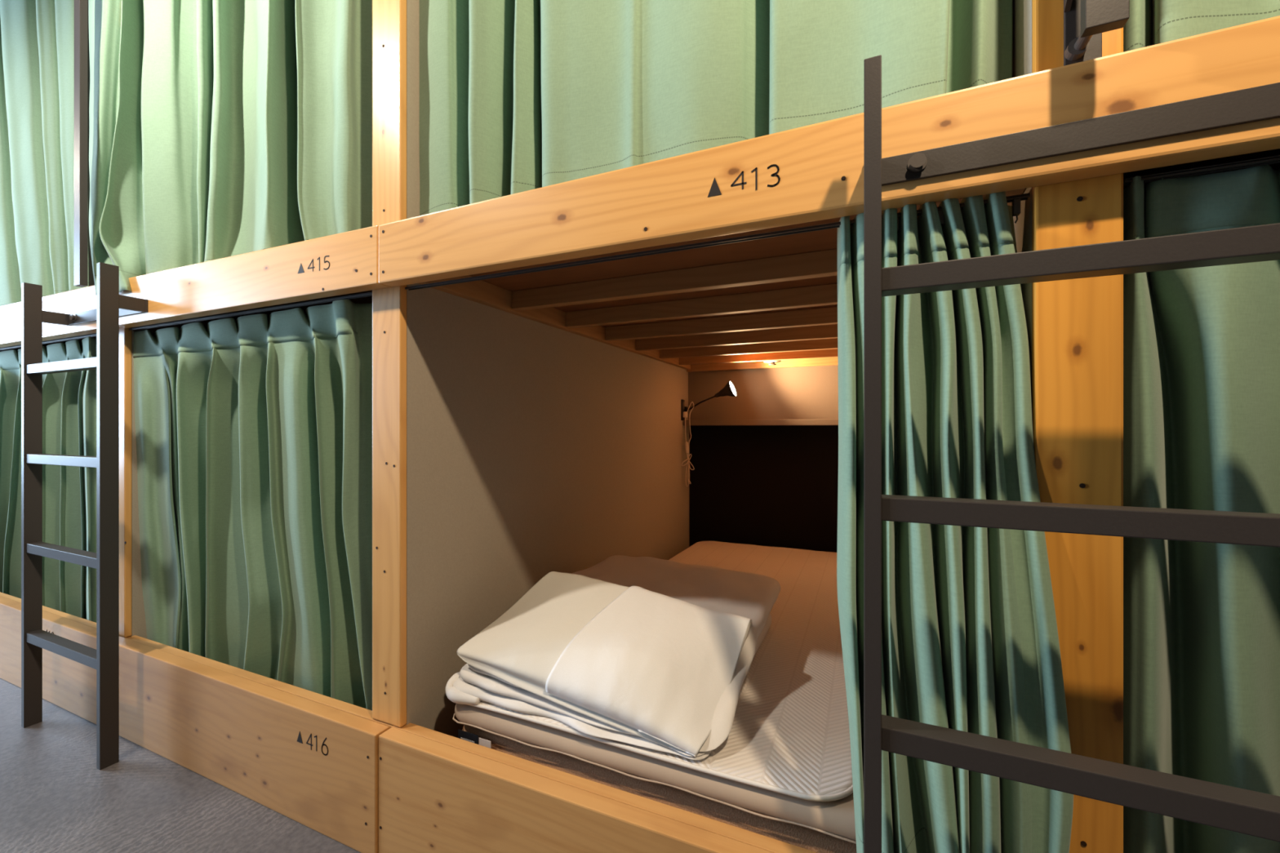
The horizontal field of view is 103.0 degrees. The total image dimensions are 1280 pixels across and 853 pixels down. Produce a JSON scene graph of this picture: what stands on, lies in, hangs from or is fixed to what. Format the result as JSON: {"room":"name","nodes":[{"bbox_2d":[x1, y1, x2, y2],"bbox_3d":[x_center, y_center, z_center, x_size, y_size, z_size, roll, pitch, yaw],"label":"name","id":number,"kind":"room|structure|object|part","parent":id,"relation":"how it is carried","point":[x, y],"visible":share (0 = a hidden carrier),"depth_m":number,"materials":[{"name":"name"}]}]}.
{"room":"dormitory","nodes":[
{"label":"dormitory","id":0,"kind":"room"},
{"bbox_2d":[0,678,360,852],"bbox_3d":[-1.214,0.990,1.462,8.600,0.060,4.700,0,0,24],"label":"floor","id":1,"kind":"structure","parent":0,"point":[55,797],"depth_m":1.29,"materials":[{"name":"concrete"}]},
{"bbox_2d":[0,0,1279,852],"bbox_3d":[-0.225,-0.540,2.221,5.800,3.000,2.295,0,0,24],"label":"bunk bed","id":2,"kind":"object","parent":1,"relation":"on","point":[536,353],"visible":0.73,"depth_m":1.18,"materials":[{"name":"brown wood"}]},
{"bbox_2d":[0,0,94,306],"bbox_3d":[-2.530,-1.223,2.075,1.314,1.559,0.057,0,0,24],"label":"curtain","id":3,"kind":"object","parent":2,"relation":"hanging from","point":[37,37],"visible":0.75,"depth_m":2.00,"materials":[{"name":"green fabric"}]},
{"bbox_2d":[0,336,96,622],"bbox_3d":[-2.675,0.251,2.149,1.758,1.123,0.103,0,0,24],"label":"curtain","id":4,"kind":"object","parent":2,"relation":"hanging from","point":[68,398],"visible":0.64,"depth_m":1.96,"materials":[{"name":"green fabric"}]},
{"bbox_3d":[-2.394,-0.315,1.984,1.412,0.005,0.011,0,0,24],"label":"curtain rail","id":5,"kind":"part","parent":2,"relation":"part of","materials":[{"name":"metal"}]},
{"bbox_2d":[74,0,88,287],"bbox_3d":[-1.709,-1.217,1.610,0.039,1.566,0.101,0,0,24],"label":"post","id":6,"kind":"object","parent":2,"relation":"attached to","point":[81,6],"visible":1,"depth_m":1.56,"materials":[{"name":"wood"}]},
{"bbox_2d":[21,262,147,770],"bbox_3d":[-1.722,0.251,1.573,0.515,1.419,0.105,0,0,24],"label":"ladder","id":7,"kind":"object","parent":2,"relation":"attached to","point":[111,305],"visible":1,"depth_m":1.50,"materials":[{"name":"metal"}]},
{"bbox_3d":[-1.942,-0.359,1.689,0.018,0.037,0.060,0,0,24],"label":"arm","id":8,"kind":"part","parent":7,"relation":"part of","materials":[{"name":"metal"}]},
{"bbox_3d":[-1.702,-0.359,1.619,0.515,0.037,0.005,0,0,24],"label":"mounting plate","id":9,"kind":"part","parent":7,"relation":"part of","materials":[{"name":"metal"}]},
{"bbox_3d":[-1.488,-0.359,1.490,0.018,0.037,0.060,0,0,24],"label":"arm","id":10,"kind":"part","parent":7,"relation":"part of","materials":[{"name":"metal"}]},
{"bbox_3d":[-1.705,-0.678,1.675,0.090,2.724,0.018,0,0,24],"label":"post","id":11,"kind":"part","parent":2,"relation":"part of","materials":[{"name":"brown wood"}]},
{"bbox_2d":[88,0,372,294],"bbox_3d":[-1.294,-1.206,1.507,1.298,1.594,0.150,0,0,18],"label":"curtain","id":12,"kind":"object","parent":2,"relation":"hanging from","point":[219,129],"visible":0.89,"depth_m":1.48,"materials":[{"name":"green fabric"}]},
{"bbox_3d":[-1.141,-0.315,1.433,1.129,0.005,0.011,0,0,24],"label":"curtain rail","id":13,"kind":"part","parent":2,"relation":"part of","materials":[{"name":"metal"}]},
{"bbox_2d":[133,299,372,710],"bbox_3d":[-1.228,0.251,1.524,1.267,1.123,0.126,0,0,24],"label":"curtain","id":14,"kind":"object","parent":2,"relation":"hanging from","point":[254,433],"visible":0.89,"depth_m":1.45,"materials":[{"name":"green fabric"}]},
{"bbox_3d":[-0.581,-0.678,1.181,0.092,2.724,0.018,0,0,24],"label":"post","id":15,"kind":"part","parent":2,"relation":"part of","materials":[{"name":"brown wood"}]},
{"bbox_3d":[-0.117,-0.364,2.087,0.026,0.056,2.011,0,0,24],"label":"deck rail","id":16,"kind":"part","parent":2,"relation":"part of","materials":[{"name":"brown wood"}]},
{"bbox_2d":[452,703,856,852],"bbox_3d":[0.436,0.732,1.846,1.057,0.219,1.970,0,0,24],"label":"mattress","id":17,"kind":"object","parent":2,"relation":"on","point":[819,827],"visible":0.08,"depth_m":0.95,"materials":[{"name":"white fabric"}]},
{"bbox_2d":[467,541,853,801],"bbox_3d":[0.350,0.637,1.882,0.861,0.054,1.962,0,0,24],"label":"pad","id":18,"kind":"object","parent":17,"relation":"on","point":[789,734],"visible":0.49,"depth_m":1.16,"materials":[{"name":"fabric"}]},
{"bbox_2d":[445,555,780,759],"bbox_3d":[0.002,0.541,1.393,0.659,0.174,0.821,0,0,24],"label":"duvet","id":19,"kind":"object","parent":18,"relation":"on","point":[753,596],"visible":0.44,"depth_m":1.33,"materials":[{"name":"white fabric"}]},
{"bbox_2d":[457,571,751,751],"bbox_3d":[-0.070,0.505,1.213,0.609,0.199,0.391,0,0,24],"label":"pillow","id":20,"kind":"object","parent":19,"relation":"on","point":[521,648],"visible":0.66,"depth_m":1.17,"materials":[{"name":"beige fabric"}]},
{"bbox_2d":[545,586,753,758],"bbox_3d":[0.044,0.509,1.161,0.359,0.190,0.393,0,0,24],"label":"sheet","id":21,"kind":"object","parent":20,"relation":"on","point":[660,666],"visible":0.99,"depth_m":1.07,"materials":[{"name":"white fabric"}]},
{"bbox_2d":[680,399,684,420],"bbox_3d":[0.248,-0.095,2.940,0.009,0.120,0.042,0,0,24],"label":"wall outlet","id":22,"kind":"object","parent":2,"relation":"attached to","point":[682,402],"visible":1,"depth_m":2.93,"materials":[{"name":"black plastic"}]},
{"bbox_2d":[681,401,694,487],"bbox_3d":[0.278,0.102,2.929,0.074,0.491,0.035,0,0,16],"label":"cable","id":23,"kind":"object","parent":22,"relation":"hanging from","point":[685,413],"visible":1,"depth_m":2.93,"materials":[{"name":"white plastic"}]},
{"bbox_2d":[684,441,688,453],"bbox_3d":[0.269,0.120,2.931,0.024,0.065,0.019,0,0,-21],"label":"switch","id":24,"kind":"object","parent":23,"relation":"attached to","point":[686,446],"depth_m":2.92,"materials":[{"name":"white plastic"}]},
{"bbox_2d":[684,380,737,413],"bbox_3d":[0.389,-0.161,2.852,0.088,0.172,0.374,0,0,-42],"label":"reading lamp","id":25,"kind":"object","parent":2,"relation":"attached to","point":[729,389],"visible":0.94,"depth_m":2.74,"materials":[{"name":"black plastic"}]},
{"bbox_3d":[0.461,-0.202,2.747,0.117,0.090,0.092,0,0,24],"label":"lamp shade","id":26,"kind":"part","parent":25,"relation":"part of","materials":[{"name":"black plastic"}]},
{"bbox_3d":[0.495,-0.202,2.732,0.034,0.079,0.083,0,0,24],"label":"bulb","id":27,"kind":"part","parent":25,"relation":"part of","materials":[{"name":"beige glass"}]},
{"bbox_2d":[418,0,1012,215],"bbox_3d":[-0.025,-1.222,0.984,1.262,1.559,0.103,0,0,24],"label":"curtain","id":28,"kind":"object","parent":2,"relation":"hanging from","point":[516,96],"visible":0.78,"depth_m":0.94,"materials":[{"name":"green fabric"}]},
{"bbox_3d":[-0.001,-0.315,0.931,1.164,0.005,0.011,0,0,24],"label":"curtain rail","id":29,"kind":"part","parent":2,"relation":"part of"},
{"bbox_2d":[682,418,838,425],"bbox_3d":[0.803,-0.022,2.760,1.170,0.032,0.100,0,0,24],"label":"shelf","id":30,"kind":"object","parent":2,"relation":"attached to","point":[692,421],"depth_m":2.78,"materials":[{"name":"brown wood"}]},
{"bbox_3d":[0.817,-0.358,2.792,1.170,0.066,0.029,0,0,24],"label":"deck rail","id":31,"kind":"part","parent":2,"relation":"part of","materials":[{"name":"brown wood"}]},
{"bbox_3d":[0.828,-0.208,2.815,1.170,0.366,0.020,0,0,24],"label":"panel","id":32,"kind":"part","parent":2,"relation":"part of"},
{"bbox_3d":[0.836,0.407,2.835,1.170,0.865,0.020,0,0,24],"label":"panel","id":33,"kind":"part","parent":2,"relation":"part of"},
{"bbox_2d":[764,360,781,365],"bbox_3d":[0.696,-0.358,2.676,0.088,0.068,0.088,0,0,24],"label":"light","id":34,"kind":"object","parent":2,"relation":"attached to","point":[771,362],"visible":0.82,"depth_m":2.66,"materials":[{"name":"white metal"}]},
{"bbox_2d":[836,191,1073,852],"bbox_3d":[0.436,0.169,0.739,0.282,0.988,0.125,0,0,24],"label":"curtain","id":35,"kind":"object","parent":2,"relation":"hanging from","point":[970,637],"visible":0.83,"depth_m":0.71,"materials":[{"name":"green fabric"}]},
{"bbox_3d":[0.930,-0.364,1.627,0.026,0.056,2.011,0,0,24],"label":"deck rail","id":36,"kind":"part","parent":2,"relation":"part of","materials":[{"name":"black metal"}]},
{"bbox_2d":[863,54,1279,852],"bbox_3d":[0.536,0.251,0.581,0.515,1.419,0.105,0,0,24],"label":"ladder","id":37,"kind":"object","parent":2,"relation":"attached to","point":[1242,811],"visible":1,"depth_m":0.59,"materials":[{"name":"metal"}]},
{"bbox_3d":[0.556,-0.359,0.626,0.515,0.037,0.005,0,0,24],"label":"mounting plate","id":38,"kind":"part","parent":37,"relation":"part of","materials":[{"name":"metal"}]},
{"bbox_3d":[0.576,-0.678,0.672,0.092,2.724,0.018,0,0,24],"label":"post","id":39,"kind":"part","parent":2,"relation":"part of","materials":[{"name":"orange wood"}]},
{"bbox_2d":[1063,0,1129,66],"bbox_3d":[0.551,-1.220,0.619,0.046,1.560,0.098,0,0,24],"label":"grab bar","id":40,"kind":"object","parent":2,"relation":"attached to","point":[1085,21],"visible":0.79,"depth_m":0.64,"materials":[{"name":"metal"}]},
{"bbox_3d":[0.573,-0.550,0.659,0.038,0.220,0.006,0,0,24],"label":"mounting plate","id":41,"kind":"part","parent":40,"relation":"part of","materials":[{"name":"metal"}]},
{"bbox_2d":[1123,164,1279,852],"bbox_3d":[1.177,0.247,0.492,1.131,1.131,0.183,0,0,24],"label":"curtain","id":42,"kind":"object","parent":2,"relation":"hanging from","point":[1202,344],"visible":0.78,"depth_m":0.65,"materials":[{"name":"green fabric"}]},
{"bbox_2d":[1123,0,1279,52],"bbox_3d":[1.150,-1.222,0.466,1.092,1.558,0.095,0,0,24],"label":"curtain","id":43,"kind":"object","parent":2,"relation":"hanging from","point":[1150,22],"visible":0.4,"depth_m":0.63,"materials":[{"name":"green fabric"}]},
{"bbox_3d":[1.154,-0.315,0.424,1.160,0.005,0.011,0,0,24],"label":"curtain rail","id":44,"kind":"part","parent":2,"relation":"part of","materials":[{"name":"black metal"}]}
]}

